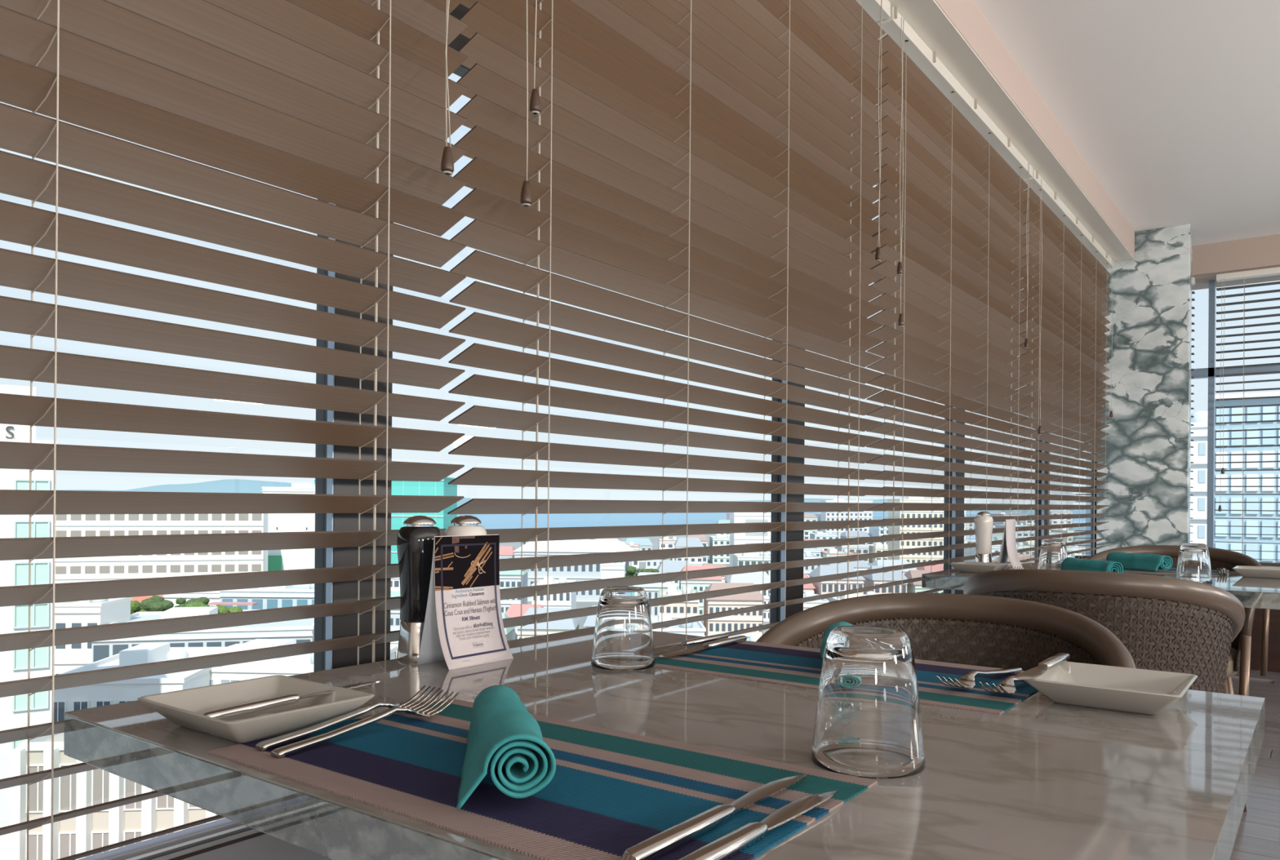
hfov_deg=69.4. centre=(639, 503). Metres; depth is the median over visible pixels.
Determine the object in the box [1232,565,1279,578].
bread plate
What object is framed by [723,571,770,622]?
house
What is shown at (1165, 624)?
dining chair
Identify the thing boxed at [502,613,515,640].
house
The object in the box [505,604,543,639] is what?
house
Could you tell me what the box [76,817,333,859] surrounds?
window sill
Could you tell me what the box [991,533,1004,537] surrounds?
house
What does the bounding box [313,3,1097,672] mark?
window
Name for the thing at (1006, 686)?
fork
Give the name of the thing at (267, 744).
fork
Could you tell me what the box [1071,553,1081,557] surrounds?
house
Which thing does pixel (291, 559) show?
block
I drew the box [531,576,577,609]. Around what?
house
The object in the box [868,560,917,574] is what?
house
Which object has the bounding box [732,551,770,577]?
house
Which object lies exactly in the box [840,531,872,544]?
house
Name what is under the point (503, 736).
rolled napkin
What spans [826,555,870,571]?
house
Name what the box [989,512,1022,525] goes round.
house
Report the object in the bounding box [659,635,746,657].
knife
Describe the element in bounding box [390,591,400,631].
house
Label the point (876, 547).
house
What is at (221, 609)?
street tree
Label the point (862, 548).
house
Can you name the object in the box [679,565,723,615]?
house
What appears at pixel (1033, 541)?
house
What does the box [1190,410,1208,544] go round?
tower
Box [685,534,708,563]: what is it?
house
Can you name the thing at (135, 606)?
street tree
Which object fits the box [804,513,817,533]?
house
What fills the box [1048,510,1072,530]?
house
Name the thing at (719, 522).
house
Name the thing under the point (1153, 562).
rolled napkin
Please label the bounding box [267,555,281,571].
sign board
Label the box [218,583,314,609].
block
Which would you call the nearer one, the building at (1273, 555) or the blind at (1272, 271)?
the blind at (1272, 271)
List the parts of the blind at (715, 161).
pull cord, pull cord, ladder cord, lift cord, ladder cord, ladder cord, ladder cord, lift cord, pull cord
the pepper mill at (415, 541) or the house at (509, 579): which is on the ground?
the house at (509, 579)
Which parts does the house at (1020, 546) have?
water tank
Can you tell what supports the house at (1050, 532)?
on the ground
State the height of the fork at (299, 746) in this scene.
0.018 m
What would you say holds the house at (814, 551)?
on the ground
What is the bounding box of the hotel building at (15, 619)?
[0,384,53,859]
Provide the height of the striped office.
29.655 m
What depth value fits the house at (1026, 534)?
644.81 m
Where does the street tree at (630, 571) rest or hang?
on the ground
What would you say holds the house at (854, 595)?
on the ground
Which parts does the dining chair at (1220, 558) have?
leg, leg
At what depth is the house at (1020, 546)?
395.90 m
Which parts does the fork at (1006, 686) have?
handle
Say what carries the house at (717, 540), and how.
on the ground
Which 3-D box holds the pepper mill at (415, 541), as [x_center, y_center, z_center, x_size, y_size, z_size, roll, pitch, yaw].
[-0.280,0.107,1.173,0.056,0.182,0.056,0,0,37]
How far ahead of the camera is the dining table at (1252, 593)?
2.52 m
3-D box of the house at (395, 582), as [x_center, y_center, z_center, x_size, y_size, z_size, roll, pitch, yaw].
[-66.175,24.709,266.641,9.381,13.464,16.200,0,0,1]
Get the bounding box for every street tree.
[130,600,146,614]
[140,595,209,612]
[185,601,243,613]
[624,565,659,577]
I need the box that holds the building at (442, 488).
[313,477,457,564]
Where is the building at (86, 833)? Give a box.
[9,733,225,859]
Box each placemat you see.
[207,698,877,859]
[653,640,1037,715]
[1123,568,1222,576]
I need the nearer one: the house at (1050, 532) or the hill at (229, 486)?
the house at (1050, 532)
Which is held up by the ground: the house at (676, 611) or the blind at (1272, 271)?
the house at (676, 611)
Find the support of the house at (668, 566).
on the ground
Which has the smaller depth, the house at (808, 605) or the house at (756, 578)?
the house at (808, 605)
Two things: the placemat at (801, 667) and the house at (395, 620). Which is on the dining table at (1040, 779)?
the placemat at (801, 667)
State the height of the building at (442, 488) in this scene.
42.776 m
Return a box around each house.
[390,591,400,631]
[390,630,398,658]
[391,577,399,591]
[499,546,515,559]
[499,569,529,613]
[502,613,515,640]
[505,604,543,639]
[514,608,582,639]
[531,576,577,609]
[582,605,597,628]
[595,537,618,540]
[622,542,639,573]
[624,538,653,562]
[632,572,672,618]
[645,559,670,568]
[651,613,706,636]
[657,537,677,560]
[657,560,690,589]
[657,585,698,618]
[673,537,703,565]
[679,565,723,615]
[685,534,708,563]
[702,564,726,582]
[703,582,766,638]
[709,533,729,564]
[715,520,729,536]
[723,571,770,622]
[726,512,729,519]
[728,635,760,641]
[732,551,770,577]
[768,590,828,629]
[803,547,821,557]
[803,551,822,577]
[803,573,815,594]
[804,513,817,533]
[804,530,809,539]
[804,539,835,551]
[807,564,865,595]
[809,531,840,539]
[814,513,820,531]
[821,548,860,558]
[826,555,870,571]
[826,590,875,602]
[834,544,869,563]
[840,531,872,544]
[862,565,907,595]
[865,542,888,563]
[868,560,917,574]
[869,526,888,544]
[904,570,943,593]
[915,564,943,572]
[964,541,1000,561]
[965,523,973,529]
[965,534,995,543]
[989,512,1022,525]
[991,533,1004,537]
[991,554,1034,563]
[993,536,1017,544]
[995,523,1035,538]
[998,542,1034,555]
[1017,540,1034,545]
[1019,515,1035,525]
[1025,544,1071,557]
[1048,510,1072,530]
[1048,530,1061,538]
[1049,528,1075,546]
[1067,544,1085,554]
[1068,526,1085,546]
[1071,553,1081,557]
[1072,520,1085,524]
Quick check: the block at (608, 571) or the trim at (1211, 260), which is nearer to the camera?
the trim at (1211, 260)
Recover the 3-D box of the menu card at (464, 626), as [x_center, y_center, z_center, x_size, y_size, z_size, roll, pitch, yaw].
[-0.217,0.119,1.159,0.058,0.158,0.109,0,0,37]
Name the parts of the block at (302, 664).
pane, water tank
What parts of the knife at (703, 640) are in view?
blade, handle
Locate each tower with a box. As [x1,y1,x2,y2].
[820,498,872,534]
[887,497,966,568]
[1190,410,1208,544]
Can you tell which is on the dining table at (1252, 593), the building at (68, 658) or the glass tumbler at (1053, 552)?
the glass tumbler at (1053, 552)
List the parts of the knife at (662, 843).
handle, blade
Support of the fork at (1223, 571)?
on the placemat at (1215, 573)
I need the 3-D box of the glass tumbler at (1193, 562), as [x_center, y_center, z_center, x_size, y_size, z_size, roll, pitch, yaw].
[1.486,0.160,2.483,0.086,0.103,0.086,0,0,37]
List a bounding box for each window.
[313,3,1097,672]
[1085,280,1279,555]
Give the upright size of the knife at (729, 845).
0.008 m
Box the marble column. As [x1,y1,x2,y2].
[1096,223,1192,553]
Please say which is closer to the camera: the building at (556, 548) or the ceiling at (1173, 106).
the ceiling at (1173, 106)
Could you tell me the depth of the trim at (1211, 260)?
5.39 m
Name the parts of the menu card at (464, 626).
panel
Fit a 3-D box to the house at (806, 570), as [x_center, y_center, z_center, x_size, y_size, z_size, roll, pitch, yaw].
[56.785,24.761,329.711,13.058,15.254,18.150,0,0,0]
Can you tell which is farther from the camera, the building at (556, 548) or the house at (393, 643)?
the building at (556, 548)
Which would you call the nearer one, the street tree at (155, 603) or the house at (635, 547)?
the street tree at (155, 603)
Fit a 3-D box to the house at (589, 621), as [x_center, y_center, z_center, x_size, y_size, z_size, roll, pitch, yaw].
[-5.199,24.976,163.228,9.435,13.869,13.650,0,0,-2]
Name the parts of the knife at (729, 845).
handle, blade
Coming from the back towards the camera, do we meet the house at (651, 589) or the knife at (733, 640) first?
the house at (651, 589)
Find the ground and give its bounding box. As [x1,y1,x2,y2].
[499,533,871,634]
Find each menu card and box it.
[417,534,513,670]
[997,519,1023,569]
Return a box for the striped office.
[729,512,771,567]
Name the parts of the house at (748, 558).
water tank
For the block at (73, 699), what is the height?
15.727 m
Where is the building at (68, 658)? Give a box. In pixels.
[54,597,132,675]
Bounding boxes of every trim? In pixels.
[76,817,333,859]
[888,0,1133,262]
[1191,234,1279,290]
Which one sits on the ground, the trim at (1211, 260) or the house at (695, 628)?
the house at (695, 628)
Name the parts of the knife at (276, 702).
handle, blade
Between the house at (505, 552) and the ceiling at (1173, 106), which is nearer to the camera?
the ceiling at (1173, 106)
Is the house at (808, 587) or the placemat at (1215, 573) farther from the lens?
the house at (808, 587)
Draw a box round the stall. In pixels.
[130,595,164,608]
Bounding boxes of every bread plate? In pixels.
[137,675,374,743]
[949,561,1009,573]
[1023,662,1197,715]
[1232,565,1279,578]
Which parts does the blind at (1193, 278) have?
rail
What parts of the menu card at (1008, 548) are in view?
panel, panel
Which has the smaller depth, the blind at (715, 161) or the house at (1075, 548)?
the blind at (715, 161)
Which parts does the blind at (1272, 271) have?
pull cord, pull cord, ladder cord, rail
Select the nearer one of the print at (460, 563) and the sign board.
the print at (460, 563)
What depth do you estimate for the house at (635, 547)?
402.53 m
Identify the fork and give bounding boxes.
[255,685,440,751]
[271,689,458,758]
[936,666,1022,688]
[978,675,1023,694]
[1217,568,1229,573]
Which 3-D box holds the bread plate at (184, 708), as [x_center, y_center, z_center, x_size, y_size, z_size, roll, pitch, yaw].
[-0.340,0.184,0.824,0.155,0.026,0.141,0,0,37]
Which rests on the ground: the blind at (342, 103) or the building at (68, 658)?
the building at (68, 658)
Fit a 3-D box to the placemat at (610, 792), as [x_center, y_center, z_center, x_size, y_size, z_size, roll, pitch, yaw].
[-0.086,0.199,0.698,0.450,0.002,0.254,0,0,37]
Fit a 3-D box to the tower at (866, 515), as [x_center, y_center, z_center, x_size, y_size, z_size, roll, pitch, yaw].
[158.284,14.683,709.925,35.691,36.972,20.550,0,0,0]
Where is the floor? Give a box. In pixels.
[1229,670,1279,859]
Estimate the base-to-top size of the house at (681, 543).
17.133 m
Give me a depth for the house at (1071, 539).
653.05 m
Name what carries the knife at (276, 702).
on the bread plate at (184, 708)
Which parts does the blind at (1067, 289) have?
lift cord, ladder cord, pull cord, ladder cord, ladder cord, ladder cord, ladder cord, pull cord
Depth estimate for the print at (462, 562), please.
1.16 m
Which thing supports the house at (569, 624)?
on the ground
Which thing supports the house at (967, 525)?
on the ground
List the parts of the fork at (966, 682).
handle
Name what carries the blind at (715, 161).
attached to the window at (335, 627)
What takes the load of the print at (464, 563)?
attached to the menu card at (464, 626)
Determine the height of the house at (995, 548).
16.793 m
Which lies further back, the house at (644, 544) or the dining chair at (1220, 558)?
the house at (644, 544)
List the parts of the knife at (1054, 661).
blade, handle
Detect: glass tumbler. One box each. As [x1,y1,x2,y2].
[591,586,655,671]
[811,625,925,778]
[1037,538,1067,569]
[1175,543,1212,583]
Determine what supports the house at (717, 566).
on the ground
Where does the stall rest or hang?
on the ground
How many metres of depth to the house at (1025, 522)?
786.38 m
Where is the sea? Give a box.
[457,509,1085,529]
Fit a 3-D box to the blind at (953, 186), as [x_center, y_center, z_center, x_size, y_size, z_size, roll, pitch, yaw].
[1.156,-0.499,3.238,0.109,1.782,1.589,0,0,37]
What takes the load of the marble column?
on the floor
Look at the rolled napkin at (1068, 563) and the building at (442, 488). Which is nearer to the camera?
the rolled napkin at (1068, 563)
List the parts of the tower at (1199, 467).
water tank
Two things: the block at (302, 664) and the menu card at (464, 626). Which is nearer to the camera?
the menu card at (464, 626)
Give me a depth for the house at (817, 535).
646.54 m
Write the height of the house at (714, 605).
14.311 m
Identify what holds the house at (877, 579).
on the ground
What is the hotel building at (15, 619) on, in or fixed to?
on the ground
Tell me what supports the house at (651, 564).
on the ground
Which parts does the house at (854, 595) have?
water tank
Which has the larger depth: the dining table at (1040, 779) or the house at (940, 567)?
the house at (940, 567)
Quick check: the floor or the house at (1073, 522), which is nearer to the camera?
the floor
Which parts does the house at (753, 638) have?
water tank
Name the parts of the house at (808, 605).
water tank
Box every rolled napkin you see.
[456,684,555,810]
[820,622,852,660]
[1060,557,1123,573]
[1106,551,1173,571]
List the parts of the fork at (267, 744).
handle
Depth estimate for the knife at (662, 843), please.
0.55 m
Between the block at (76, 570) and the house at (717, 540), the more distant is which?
the house at (717, 540)
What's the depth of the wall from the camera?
5.38 m
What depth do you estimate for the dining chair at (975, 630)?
1.55 m
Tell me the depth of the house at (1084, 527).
645.28 m
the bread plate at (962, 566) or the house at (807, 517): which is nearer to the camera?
the bread plate at (962, 566)
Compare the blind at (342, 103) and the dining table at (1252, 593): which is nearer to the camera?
the blind at (342, 103)
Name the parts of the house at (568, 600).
water tank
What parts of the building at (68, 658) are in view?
water tank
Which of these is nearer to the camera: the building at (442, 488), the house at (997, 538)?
the building at (442, 488)
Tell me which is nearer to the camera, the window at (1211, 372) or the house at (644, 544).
the window at (1211, 372)
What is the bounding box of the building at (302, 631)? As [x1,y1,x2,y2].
[91,606,314,662]
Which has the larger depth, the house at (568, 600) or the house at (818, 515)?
the house at (818, 515)
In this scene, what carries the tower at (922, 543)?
on the ground
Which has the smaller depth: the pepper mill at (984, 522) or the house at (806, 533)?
the pepper mill at (984, 522)
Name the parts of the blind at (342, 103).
ladder cord, ladder cord, lift cord, pull cord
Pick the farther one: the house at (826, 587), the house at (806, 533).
the house at (806, 533)
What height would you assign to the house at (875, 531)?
21.949 m
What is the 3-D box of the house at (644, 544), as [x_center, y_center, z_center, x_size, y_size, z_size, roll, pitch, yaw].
[-1.147,25.757,516.881,16.614,12.371,24.000,0,0,0]
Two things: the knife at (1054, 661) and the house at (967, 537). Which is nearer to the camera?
the knife at (1054, 661)
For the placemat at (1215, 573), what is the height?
0.002 m
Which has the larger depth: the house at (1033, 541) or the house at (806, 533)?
the house at (806, 533)
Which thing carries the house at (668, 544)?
on the ground
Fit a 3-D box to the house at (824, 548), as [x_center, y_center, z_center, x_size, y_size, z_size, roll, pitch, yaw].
[97.283,26.243,511.710,16.817,12.913,24.000,0,0,0]
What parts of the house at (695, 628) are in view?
water tank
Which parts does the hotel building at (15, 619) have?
pane, cornice, pane, pane, pane, pane, pane, pane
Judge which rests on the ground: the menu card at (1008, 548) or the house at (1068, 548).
the house at (1068, 548)
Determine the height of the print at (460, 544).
0.021 m
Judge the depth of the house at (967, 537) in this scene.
508.10 m
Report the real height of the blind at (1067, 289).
1.781 m
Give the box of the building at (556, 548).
[513,539,632,601]
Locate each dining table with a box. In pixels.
[63,626,1265,859]
[921,561,1279,609]
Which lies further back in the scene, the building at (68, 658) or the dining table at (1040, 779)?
the building at (68, 658)
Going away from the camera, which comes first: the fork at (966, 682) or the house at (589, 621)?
the fork at (966, 682)
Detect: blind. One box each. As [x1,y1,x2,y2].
[0,0,467,859]
[447,0,897,639]
[866,6,1038,594]
[1013,169,1113,563]
[1075,277,1195,559]
[1213,266,1279,567]
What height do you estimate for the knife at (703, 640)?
0.008 m
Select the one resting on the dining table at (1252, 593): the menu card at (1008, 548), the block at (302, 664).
the menu card at (1008, 548)
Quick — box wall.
[1249,608,1279,672]
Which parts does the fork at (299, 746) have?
handle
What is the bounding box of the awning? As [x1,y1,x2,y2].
[208,602,258,605]
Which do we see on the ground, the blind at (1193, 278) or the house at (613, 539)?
the house at (613, 539)
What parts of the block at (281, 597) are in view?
water tank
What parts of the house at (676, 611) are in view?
water tank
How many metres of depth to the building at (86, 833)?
63.10 m
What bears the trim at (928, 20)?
attached to the wall
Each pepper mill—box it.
[396,515,441,662]
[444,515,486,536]
[973,511,993,562]
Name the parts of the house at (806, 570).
water tank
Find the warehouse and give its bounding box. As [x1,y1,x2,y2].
[162,591,220,607]
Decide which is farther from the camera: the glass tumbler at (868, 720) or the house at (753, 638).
the house at (753, 638)
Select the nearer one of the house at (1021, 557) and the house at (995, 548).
the house at (1021, 557)
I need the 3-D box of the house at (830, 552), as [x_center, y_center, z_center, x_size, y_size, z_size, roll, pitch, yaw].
[87.151,26.233,406.384,14.607,12.777,20.550,0,0,0]
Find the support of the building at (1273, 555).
on the ground
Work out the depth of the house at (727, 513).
818.90 m
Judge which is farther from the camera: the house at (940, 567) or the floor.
the house at (940, 567)
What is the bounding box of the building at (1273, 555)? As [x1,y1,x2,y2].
[1213,391,1279,563]
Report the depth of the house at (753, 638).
160.86 m
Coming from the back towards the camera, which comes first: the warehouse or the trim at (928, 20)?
the warehouse
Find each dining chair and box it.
[756,592,1136,671]
[963,569,1251,696]
[1087,545,1269,812]
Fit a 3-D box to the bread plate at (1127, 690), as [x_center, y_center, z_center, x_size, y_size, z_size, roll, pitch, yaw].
[0.483,0.191,0.949,0.141,0.026,0.140,0,0,37]
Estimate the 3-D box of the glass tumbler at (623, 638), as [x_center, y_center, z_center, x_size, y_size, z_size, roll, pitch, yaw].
[-0.020,0.152,1.142,0.079,0.095,0.079,0,0,37]
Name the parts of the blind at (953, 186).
ladder cord, lift cord, pull cord, pull cord, ladder cord, ladder cord, ladder cord, lift cord, pull cord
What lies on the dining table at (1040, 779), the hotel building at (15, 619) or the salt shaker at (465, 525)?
the salt shaker at (465, 525)
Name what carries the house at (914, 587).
on the ground
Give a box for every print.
[434,537,492,591]
[435,535,499,590]
[452,536,475,553]
[454,553,485,573]
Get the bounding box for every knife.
[201,680,380,719]
[622,773,809,859]
[653,633,728,652]
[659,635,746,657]
[678,791,837,859]
[1013,653,1070,679]
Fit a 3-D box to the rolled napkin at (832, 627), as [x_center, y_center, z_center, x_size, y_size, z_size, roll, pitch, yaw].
[0.246,0.174,1.137,0.046,0.042,0.167,0,0,13]
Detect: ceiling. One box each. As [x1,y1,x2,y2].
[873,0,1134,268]
[973,0,1279,245]
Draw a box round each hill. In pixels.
[55,479,472,507]
[724,498,1085,512]
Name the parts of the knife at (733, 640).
blade, handle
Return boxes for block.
[53,643,238,722]
[54,513,268,583]
[195,639,397,685]
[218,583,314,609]
[262,484,315,570]
[600,562,625,592]
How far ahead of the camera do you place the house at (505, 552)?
407.27 m
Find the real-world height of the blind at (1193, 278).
1.715 m
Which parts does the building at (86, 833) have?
pane, pane, pane, pane, pane, pane, pane, pane, pane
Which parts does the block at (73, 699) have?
pane, pane, pane, water tank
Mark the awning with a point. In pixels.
(211, 603)
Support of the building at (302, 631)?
on the ground

